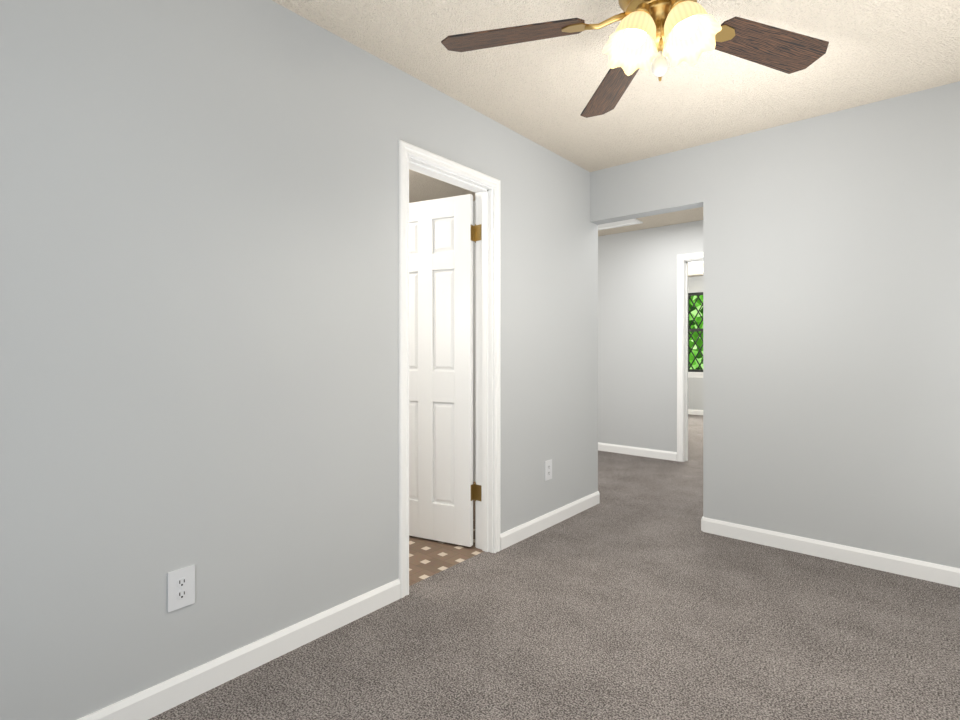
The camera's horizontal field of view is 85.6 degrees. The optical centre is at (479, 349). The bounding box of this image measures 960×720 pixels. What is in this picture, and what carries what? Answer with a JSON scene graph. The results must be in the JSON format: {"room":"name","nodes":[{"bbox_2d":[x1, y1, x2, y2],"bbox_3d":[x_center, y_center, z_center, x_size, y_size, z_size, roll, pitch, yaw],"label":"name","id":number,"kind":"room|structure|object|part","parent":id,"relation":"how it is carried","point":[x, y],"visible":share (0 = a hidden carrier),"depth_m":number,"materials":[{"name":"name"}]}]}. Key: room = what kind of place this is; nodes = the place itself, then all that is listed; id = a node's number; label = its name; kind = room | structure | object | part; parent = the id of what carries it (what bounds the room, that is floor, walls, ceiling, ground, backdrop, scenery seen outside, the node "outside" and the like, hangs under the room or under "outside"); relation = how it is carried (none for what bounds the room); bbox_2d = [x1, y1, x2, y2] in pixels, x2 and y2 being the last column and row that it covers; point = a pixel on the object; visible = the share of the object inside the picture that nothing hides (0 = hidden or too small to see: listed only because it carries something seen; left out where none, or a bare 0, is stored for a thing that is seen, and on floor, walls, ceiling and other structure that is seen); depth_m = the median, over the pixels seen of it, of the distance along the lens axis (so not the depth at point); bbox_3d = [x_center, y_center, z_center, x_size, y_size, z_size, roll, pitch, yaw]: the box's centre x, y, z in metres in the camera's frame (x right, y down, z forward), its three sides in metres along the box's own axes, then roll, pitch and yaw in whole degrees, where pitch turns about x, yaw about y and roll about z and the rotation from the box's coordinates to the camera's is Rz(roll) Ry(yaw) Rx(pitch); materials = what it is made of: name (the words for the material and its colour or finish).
{"room":"empty living room","nodes":[
{"label":"empty living room","id":0,"kind":"room"},
{"bbox_2d":[0,0,597,719],"bbox_3d":[-0.455,-0.077,2.378,0.120,2.430,3.980,0,0,40],"label":"wall","id":1,"kind":"structure","parent":0,"point":[198,284],"depth_m":1.76,"materials":[{"name":"paint"}]},
{"bbox_2d":[167,565,194,611],"bbox_3d":[-0.966,0.771,1.677,0.008,0.125,0.080,0,0,40],"label":"electrical outlet","id":2,"kind":"object","parent":1,"relation":"attached to","point":[181,588],"visible":1,"depth_m":1.67,"materials":[{"name":"white plastic"}]},
{"bbox_2d":[77,579,399,719],"bbox_3d":[-0.991,1.094,1.642,0.014,0.088,1.922,0,0,40],"label":"baseboard","id":3,"kind":"structure","parent":1,"relation":"attached to","point":[157,699],"depth_m":1.81,"materials":[{"name":"white wood"}]},
{"bbox_2d":[409,194,475,546],"bbox_3d":[-0.310,0.117,3.110,0.628,2.018,0.046,0,0,26],"label":"door","id":4,"kind":"structure","parent":1,"relation":"in","point":[440,368],"depth_m":3.05,"materials":[{"name":"white wood"}]},
{"bbox_3d":[-0.036,0.073,2.975,0.018,1.602,0.044,0,0,26],"label":"door hinge","id":5,"kind":"part","parent":4,"relation":"part of","materials":[{"name":"gold metal"}]},
{"bbox_2d":[398,140,500,597],"bbox_3d":[-0.179,0.086,2.704,0.152,2.104,0.749,0,0,40],"label":"door frame","id":6,"kind":"structure","parent":1,"relation":"attached to","point":[485,188],"depth_m":2.90,"materials":[{"name":"white wood"}]},
{"bbox_2d":[545,459,551,480],"bbox_3d":[0.442,0.773,3.336,0.008,0.125,0.080,0,0,40],"label":"electrical outlet","id":7,"kind":"object","parent":1,"relation":"attached to","point":[548,469],"visible":1,"depth_m":3.33,"materials":[{"name":"white plastic"}]},
{"bbox_2d":[501,491,599,549],"bbox_3d":[0.499,1.094,3.399,0.014,0.088,1.189,0,0,40],"label":"baseboard","id":8,"kind":"structure","parent":1,"relation":"attached to","point":[515,535],"depth_m":3.31,"materials":[{"name":"white wood"}]},
{"bbox_2d":[409,481,483,585],"bbox_3d":[-1.184,1.188,3.489,2.570,0.100,3.230,0,0,40],"label":"floor","id":9,"kind":"structure","parent":0,"point":[428,558],"depth_m":2.87,"materials":[{"name":"tile"}]},
{"bbox_2d":[148,414,959,719],"bbox_3d":[1.554,1.188,4.615,5.290,0.100,9.990,0,0,40],"label":"floor","id":10,"kind":"structure","parent":0,"point":[636,593],"depth_m":2.04,"materials":[{"name":"grey carpet"}]},
{"bbox_2d":[272,0,959,276],"bbox_3d":[1.554,-1.342,4.615,5.290,0.100,9.990,0,0,40],"label":"ceiling","id":11,"kind":"structure","parent":0,"point":[541,92],"depth_m":2.39,"materials":[{"name":"white paint"}]},
{"bbox_2d":[598,218,642,229],"bbox_3d":[1.139,-1.286,5.131,0.650,0.012,0.800,0,0,40],"label":"trim","id":12,"kind":"structure","parent":11,"relation":"attached to","point":[619,224],"depth_m":5.28,"materials":[{"name":"white"}]},
{"bbox_2d":[441,0,828,117],"bbox_3d":[0.525,-1.036,1.474,1.264,0.513,1.259,0,0,40],"label":"ceiling fan","id":13,"kind":"object","parent":11,"relation":"hanging from","point":[676,32],"visible":1,"depth_m":1.56,"materials":[{"name":"brown wood"}]},
{"bbox_3d":[0.101,-0.982,1.618,0.445,0.006,0.144,0,13,14],"label":"blade","id":14,"kind":"part","parent":13,"relation":"part of","materials":[{"name":"brown wood"}]},
{"bbox_3d":[0.496,-0.982,1.948,0.144,0.006,0.445,-13,1,-4],"label":"blade","id":15,"kind":"part","parent":13,"relation":"part of","materials":[{"name":"brown wood"}]},
{"bbox_3d":[0.414,-0.862,1.421,0.143,0.164,0.145,0,0,40],"label":"lamp shade","id":16,"kind":"part","parent":13,"relation":"part of","materials":[{"name":"glass"}]},
{"bbox_3d":[0.432,-0.887,1.435,0.060,0.099,0.069,0,0,40],"label":"bulb","id":17,"kind":"part","parent":13,"relation":"part of","materials":[{"name":"white glass"}]},
{"bbox_3d":[0.461,-0.935,1.461,0.047,0.071,0.075,0,0,40],"label":"arm","id":18,"kind":"part","parent":13,"relation":"part of"},
{"bbox_3d":[0.513,-0.897,1.466,0.014,0.083,0.022,0,0,40],"label":"chain","id":19,"kind":"part","parent":13,"relation":"part of","materials":[{"name":"gold metal"}]},
{"bbox_3d":[0.541,-0.935,1.429,0.067,0.071,0.060,0,0,40],"label":"arm","id":20,"kind":"part","parent":13,"relation":"part of"},
{"bbox_3d":[0.550,-0.887,1.391,0.063,0.099,0.060,0,0,40],"label":"bulb","id":21,"kind":"part","parent":13,"relation":"part of","materials":[{"name":"white glass"}]},
{"bbox_3d":[0.555,-0.862,1.366,0.146,0.164,0.141,0,0,40],"label":"lamp shade","id":22,"kind":"part","parent":13,"relation":"part of","materials":[{"name":"glass"}]},
{"bbox_3d":[0.931,-0.982,1.675,0.445,0.006,0.144,0,-13,-22],"label":"blade","id":23,"kind":"part","parent":13,"relation":"part of","materials":[{"name":"brown wood"}]},
{"bbox_2d":[598,220,702,451],"bbox_3d":[2.179,-0.077,5.259,5.170,2.430,0.120,0,0,40],"label":"wall","id":24,"kind":"structure","parent":0,"point":[637,338],"depth_m":5.57,"materials":[{"name":"paint"}]},
{"bbox_2d":[598,442,676,460],"bbox_3d":[1.090,1.094,6.094,2.430,0.088,0.014,0,0,40],"label":"baseboard","id":25,"kind":"structure","parent":24,"relation":"attached to","point":[646,452],"depth_m":5.57,"materials":[{"name":"white wood"}]},
{"bbox_2d":[677,252,702,461],"bbox_3d":[2.404,0.082,5.068,0.900,2.112,0.152,0,0,40],"label":"door frame","id":26,"kind":"structure","parent":24,"relation":"attached to","point":[683,260],"depth_m":5.28,"materials":[{"name":"white wood"}]},
{"bbox_2d":[688,276,702,409],"bbox_3d":[4.391,-0.077,8.680,4.120,2.430,0.120,0,0,40],"label":"wall","id":27,"kind":"structure","parent":0,"point":[695,385],"depth_m":9.11,"materials":[{"name":"paint"}]},
{"bbox_2d":[688,292,702,377],"bbox_3d":[4.131,-0.262,8.868,1.240,1.500,0.130,0,0,40],"label":"window","id":28,"kind":"structure","parent":27,"relation":"in","point":[695,373],"depth_m":9.15,"materials":[{"name":"white"}]},
{"bbox_2d":[688,409,702,414],"bbox_3d":[4.302,1.094,8.668,4.000,0.088,0.014,0,0,40],"label":"baseboard","id":29,"kind":"structure","parent":27,"relation":"attached to","point":[695,412],"depth_m":9.10,"materials":[{"name":"white wood"}]},
{"bbox_2d":[473,81,959,567],"bbox_3d":[0.904,-0.077,3.757,5.170,2.430,0.120,0,0,40],"label":"wall","id":30,"kind":"structure","parent":0,"point":[831,327],"depth_m":2.82,"materials":[{"name":"paint"}]},
{"bbox_2d":[703,517,959,587],"bbox_3d":[2.070,1.094,2.680,1.760,0.088,0.014,0,0,40],"label":"baseboard","id":31,"kind":"structure","parent":30,"relation":"attached to","point":[929,571],"depth_m":2.79,"materials":[{"name":"white wood"}]},
{"label":"outside","id":32,"kind":"structure","parent":0,"visible":0},
{"bbox_2d":[689,295,702,368],"bbox_3d":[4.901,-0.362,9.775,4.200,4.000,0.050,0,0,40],"label":"trees","id":33,"kind":"object","parent":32,"point":[695,364],"depth_m":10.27,"materials":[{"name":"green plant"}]}
]}

